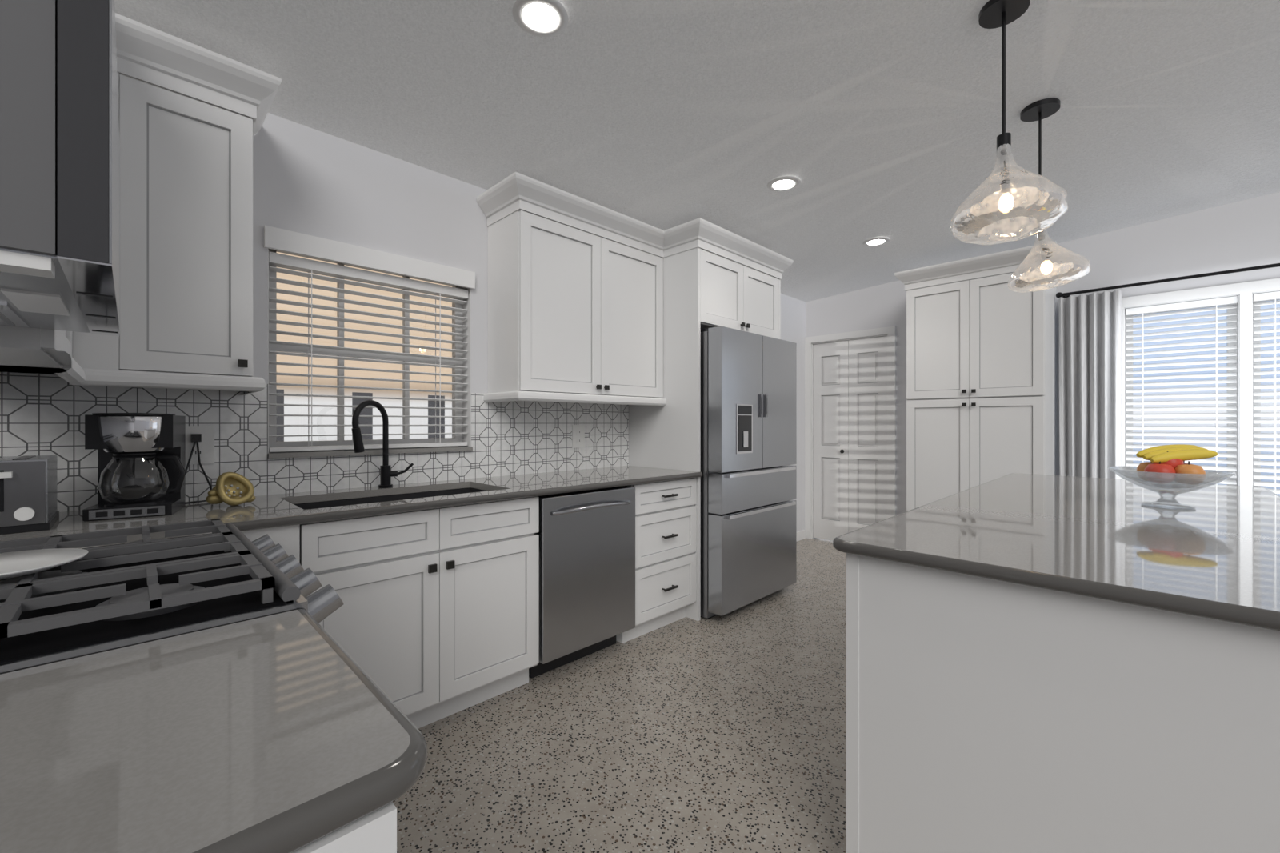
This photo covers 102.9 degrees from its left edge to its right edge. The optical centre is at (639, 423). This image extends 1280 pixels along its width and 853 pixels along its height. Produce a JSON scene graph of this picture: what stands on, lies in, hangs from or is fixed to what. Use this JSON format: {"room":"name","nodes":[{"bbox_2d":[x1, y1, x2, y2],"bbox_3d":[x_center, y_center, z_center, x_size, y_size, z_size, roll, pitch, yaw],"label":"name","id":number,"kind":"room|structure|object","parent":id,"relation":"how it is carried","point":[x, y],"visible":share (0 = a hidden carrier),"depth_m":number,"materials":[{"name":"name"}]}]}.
{"room":"kitchen","nodes":[
{"label":"kitchen","id":0,"kind":"room"},
{"bbox_2d":[253,112,805,531],"bbox_3d":[-0.244,-0.290,3.497,5.800,3.000,0.150,0,0,-45],"label":"wall","id":1,"kind":"structure","parent":0,"point":[309,181],"depth_m":2.39,"materials":[{"name":"white paint"}]},
{"bbox_2d":[0,12,281,395],"bbox_3d":[-1.541,-0.666,1.492,0.825,1.108,0.844,0,0,-45],"label":"upper cabinet","id":2,"kind":"object","parent":1,"relation":"attached to","point":[190,114],"visible":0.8,"depth_m":1.66,"materials":[{"name":"white paint"}]},
{"bbox_2d":[185,425,214,464],"bbox_3d":[-1.683,0.083,1.940,0.096,0.145,0.008,0,0,-45],"label":"outlet","id":3,"kind":"object","parent":1,"relation":"attached to","point":[206,446],"visible":0.84,"depth_m":1.95,"materials":[{"name":"white plastic"}]},
{"bbox_2d":[0,372,628,511],"bbox_3d":[-1.107,0.067,2.525,2.905,0.457,0.004,0,0,-45],"label":"backsplash","id":4,"kind":"structure","parent":1,"relation":"attached to","point":[41,414],"depth_m":2.08,"materials":[{"name":"white tile"}]},
{"bbox_2d":[268,248,472,458],"bbox_3d":[-1.259,-0.325,2.454,0.889,0.938,0.150,0,0,-45],"label":"window","id":5,"kind":"structure","parent":1,"relation":"in","point":[272,399],"depth_m":2.48,"materials":[{"name":"white"}]},
{"bbox_2d":[264,224,475,451],"bbox_3d":[-1.238,-0.344,2.433,0.914,0.926,0.097,0,0,-45],"label":"blind","id":6,"kind":"object","parent":5,"relation":"attached to","point":[274,238],"visible":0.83,"depth_m":2.37,"materials":[{"name":"white plastic"}]},
{"bbox_2d":[572,424,584,447],"bbox_3d":[-0.390,0.083,3.232,0.096,0.145,0.008,0,0,-45],"label":"outlet","id":7,"kind":"object","parent":1,"relation":"attached to","point":[578,430],"visible":1,"depth_m":3.23,"materials":[{"name":"white plastic"}]},
{"bbox_2d":[476,172,793,620],"bbox_3d":[0.133,-0.005,3.282,2.190,2.430,0.680,0,0,-45],"label":"upper cabinet","id":8,"kind":"object","parent":1,"relation":"attached to","point":[589,302],"visible":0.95,"depth_m":3.04,"materials":[{"name":"white paint"}]},
{"bbox_2d":[796,529,806,540],"bbox_3d":[2.072,1.165,1.181,5.499,0.090,6.399,0,0,-45],"label":"baseboard","id":9,"kind":"structure","parent":1,"relation":"attached to","point":[802,534],"depth_m":5.29,"materials":[{"name":"white wood"}]},
{"bbox_2d":[392,537,846,852],"bbox_3d":[2.072,1.260,1.181,5.800,0.100,6.700,0,0,-45],"label":"floor","id":10,"kind":"structure","parent":0,"point":[726,733],"depth_m":1.88,"materials":[{"name":"stone"}]},
{"bbox_2d":[0,518,343,674],"bbox_3d":[-1.001,0.717,0.891,0.705,0.946,0.760,0,0,-45],"label":"range","id":11,"kind":"object","parent":10,"relation":"on","point":[112,597],"visible":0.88,"depth_m":0.81,"materials":[{"name":"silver metal"}]},
{"bbox_2d":[0,548,87,579],"bbox_3d":[-1.039,0.234,0.827,0.196,0.016,0.196,0,0,-45],"label":"plate","id":12,"kind":"object","parent":11,"relation":"on","point":[13,564],"visible":1,"depth_m":0.88,"materials":[{"name":"white ceramic"}]},
{"bbox_2d":[292,801,396,852],"bbox_3d":[-1.157,0.768,0.978,0.641,0.883,2.115,0,0,-45],"label":"base cabinet","id":13,"kind":"object","parent":10,"relation":"on","point":[376,832],"visible":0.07,"depth_m":0.42,"materials":[{"name":"white paint"}]},
{"bbox_2d":[0,465,702,852],"bbox_3d":[-0.357,0.310,1.776,2.900,0.030,2.117,0,0,-45],"label":"countertop","id":14,"kind":"structure","parent":13,"relation":"on","point":[263,734],"depth_m":0.49,"materials":[{"name":"grey stone"}]},
{"bbox_2d":[0,455,59,534],"bbox_3d":[-1.784,0.196,1.435,0.178,0.197,0.296,0,0,-45],"label":"toaster","id":15,"kind":"object","parent":14,"relation":"on","point":[29,483],"visible":1,"depth_m":1.38,"materials":[{"name":"silver metal"}]},
{"bbox_2d":[82,412,186,520],"bbox_3d":[-1.630,0.130,1.671,0.227,0.328,0.236,0,0,-33],"label":"coffee maker","id":16,"kind":"object","parent":14,"relation":"on","point":[142,456],"visible":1,"depth_m":1.64,"materials":[{"name":"black plastic"}]},
{"bbox_2d":[185,433,211,503],"bbox_3d":[-1.665,0.166,1.890,0.081,0.252,0.110,0,0,25],"label":"cord","id":17,"kind":"object","parent":14,"relation":"on","point":[195,438],"visible":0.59,"depth_m":1.91,"materials":[{"name":"black plastic"}]},
{"bbox_2d":[205,472,255,505],"bbox_3d":[-1.460,0.236,1.827,0.097,0.120,0.132,0,0,27],"label":"ornament","id":18,"kind":"object","parent":14,"relation":"on","point":[231,488],"visible":1,"depth_m":1.83,"materials":[{"name":"brown metal"}]},
{"bbox_2d":[351,400,413,487],"bbox_3d":[-1.176,0.096,2.305,0.093,0.397,0.280,0,0,33],"label":"faucet","id":19,"kind":"object","parent":14,"relation":"on","point":[386,473],"visible":1,"depth_m":2.32,"materials":[{"name":"black metal"}]},
{"bbox_2d":[293,487,488,509],"bbox_3d":[-1.004,0.435,2.164,0.814,0.216,0.414,0,0,-45],"label":"sink","id":20,"kind":"object","parent":14,"relation":"in","point":[307,506],"visible":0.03,"depth_m":2.30,"materials":[{"name":"grey metal"}]},
{"bbox_2d":[241,477,695,728],"bbox_3d":[-0.650,0.768,2.527,2.251,0.883,0.641,0,0,-45],"label":"base cabinet","id":21,"kind":"object","parent":10,"relation":"on","point":[439,610],"visible":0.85,"depth_m":2.05,"materials":[{"name":"white paint"}]},
{"bbox_2d":[528,485,635,678],"bbox_3d":[-0.424,0.774,2.708,0.588,0.872,0.650,0,0,-45],"label":"dishwasher","id":22,"kind":"object","parent":10,"relation":"on","point":[586,538],"visible":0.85,"depth_m":2.48,"materials":[{"name":"silver metal"}]},
{"bbox_2d":[700,326,796,618],"bbox_3d":[0.558,0.312,3.614,0.910,1.795,0.757,0,0,-45],"label":"refrigerator","id":23,"kind":"object","parent":10,"relation":"on","point":[749,380],"visible":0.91,"depth_m":3.22,"materials":[{"name":"silver metal"}]},
{"bbox_2d":[894,240,1067,511],"bbox_3d":[2.659,-0.005,4.010,0.663,2.430,1.022,0,0,-45],"label":"pantry","id":24,"kind":"object","parent":10,"relation":"on","point":[981,353],"visible":0.77,"depth_m":3.80,"materials":[{"name":"white paint"}]},
{"bbox_2d":[846,552,1279,852],"bbox_3d":[1.677,0.768,1.819,2.374,0.883,0.890,0,0,-45],"label":"kitchen island","id":25,"kind":"object","parent":10,"relation":"on","point":[984,714],"visible":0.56,"depth_m":1.01,"materials":[{"name":"white paint"}]},
{"bbox_2d":[832,472,1279,631],"bbox_3d":[1.679,0.308,1.821,2.450,0.030,0.960,0,0,-45],"label":"countertop","id":26,"kind":"structure","parent":25,"relation":"on","point":[1218,558],"depth_m":1.27,"materials":[{"name":"grey stone"}]},
{"bbox_2d":[1107,444,1235,509],"bbox_3d":[1.856,0.184,1.792,0.314,0.217,0.314,0,0,-45],"label":"fruit bowl","id":27,"kind":"object","parent":26,"relation":"on","point":[1167,471],"visible":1,"depth_m":1.76,"materials":[{"name":"clear glass"}]},
{"bbox_2d":[114,0,1279,302],"bbox_3d":[2.072,-1.490,1.181,5.800,0.435,6.700,0,0,-45],"label":"ceiling","id":28,"kind":"structure","parent":0,"point":[662,114],"depth_m":2.14,"materials":[{"name":"white paint"}]},
{"bbox_2d":[512,0,567,36],"bbox_3d":[-0.325,-1.331,1.669,0.180,0.011,0.180,0,0,-45],"label":"recessed light","id":29,"kind":"object","parent":28,"relation":"in","point":[537,18],"visible":1,"depth_m":1.67,"materials":[{"name":"white"}]},
{"bbox_2d":[767,175,800,191],"bbox_3d":[0.799,-1.330,2.836,0.180,0.011,0.180,0,0,-45],"label":"recessed light","id":30,"kind":"object","parent":28,"relation":"in","point":[787,182],"visible":1,"depth_m":2.83,"materials":[{"name":"white"}]},
{"bbox_2d":[862,236,889,246],"bbox_3d":[1.732,-1.331,3.741,0.180,0.011,0.180,0,0,-45],"label":"recessed light","id":31,"kind":"object","parent":28,"relation":"in","point":[877,241],"visible":1,"depth_m":3.73,"materials":[{"name":"white"}]},
{"bbox_2d":[950,0,1067,245],"bbox_3d":[1.199,-1.006,1.672,0.315,0.768,0.315,0,0,-45],"label":"pendant light","id":32,"kind":"object","parent":28,"relation":"hanging from","point":[1006,175],"visible":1,"depth_m":1.66,"materials":[{"name":"clear glass"}]},
{"bbox_2d":[1007,97,1091,292],"bbox_3d":[1.790,-0.992,2.239,0.290,0.798,0.287,0,0,-45],"label":"pendant light","id":33,"kind":"object","parent":28,"relation":"hanging from","point":[1046,252],"visible":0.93,"depth_m":2.20,"materials":[{"name":"clear glass"}]},
{"bbox_2d":[813,336,887,540],"bbox_3d":[2.073,0.186,5.075,0.092,2.024,0.737,0,0,-45],"label":"door","id":34,"kind":"structure","parent":0,"point":[850,376],"depth_m":5.07,"materials":[{"name":"white wood"}]},
{"bbox_2d":[805,192,1279,515],"bbox_3d":[4.069,-0.290,3.178,0.150,3.000,6.400,0,0,-45],"label":"wall","id":35,"kind":"structure","parent":0,"point":[1244,234],"depth_m":3.60,"materials":[{"name":"white paint"}]},
{"bbox_2d":[804,325,895,539],"bbox_3d":[2.116,0.152,5.118,0.895,2.115,0.167,0,0,45],"label":"door frame","id":36,"kind":"structure","parent":35,"relation":"in","point":[890,331],"depth_m":5.20,"materials":[{"name":"white wood"}]},
{"bbox_2d":[1058,289,1121,479],"bbox_3d":[3.290,0.117,3.732,0.345,2.125,0.072,0,0,45],"label":"curtain","id":37,"kind":"object","parent":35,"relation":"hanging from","point":[1090,325],"visible":0.56,"depth_m":3.74,"materials":[{"name":"grey fabric"}]},
{"bbox_2d":[1056,263,1279,298],"bbox_3d":[4.072,-0.968,2.993,0.105,0.044,2.534,0,0,-45],"label":"curtain rod","id":38,"kind":"object","parent":35,"relation":"attached to","point":[1059,294],"depth_m":3.44,"materials":[{"name":"black metal"}]},
{"bbox_2d":[1120,277,1279,487],"bbox_3d":[4.122,-0.025,3.090,0.160,1.750,1.880,0,0,-45],"label":"window","id":39,"kind":"structure","parent":35,"relation":"in","point":[1246,290],"depth_m":3.30,"materials":[{"name":"white"}]},
{"bbox_2d":[1125,296,1237,484],"bbox_3d":[3.702,-0.035,3.504,0.060,1.577,0.524,0,0,-45],"label":"blind","id":40,"kind":"object","parent":39,"relation":"attached to","point":[1215,302],"visible":0.68,"depth_m":3.48,"materials":[{"name":"white plastic"}]},
{"bbox_2d":[1252,291,1279,493],"bbox_3d":[4.119,-0.035,3.087,0.060,1.577,0.524,0,0,-45],"label":"blind","id":41,"kind":"object","parent":39,"relation":"attached to","point":[1270,296],"visible":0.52,"depth_m":3.23,"materials":[{"name":"white plastic"}]},
{"label":"outside","id":42,"kind":"structure","parent":0,"visible":0},
{"bbox_2d":[276,252,451,441],"bbox_3d":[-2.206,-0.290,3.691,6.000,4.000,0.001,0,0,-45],"label":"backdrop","id":43,"kind":"structure","parent":42,"point":[281,410],"depth_m":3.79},
{"bbox_2d":[1132,300,1279,495],"bbox_3d":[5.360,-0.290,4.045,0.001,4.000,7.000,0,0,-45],"label":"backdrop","id":44,"kind":"structure","parent":42,"point":[1265,306],"depth_m":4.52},
{"bbox_3d":[0.074,-0.290,-0.817,0.150,3.000,6.400,0,0,-45],"label":"wall","id":45,"kind":"structure","parent":0,"visible":0},
{"bbox_2d":[0,0,119,335],"bbox_3d":[-1.110,-0.415,0.782,0.430,0.450,0.760,0,0,-45],"label":"range hood","id":46,"kind":"object","parent":45,"relation":"attached to","point":[60,138],"visible":1,"depth_m":0.64,"materials":[{"name":"grey metal"}]}
]}

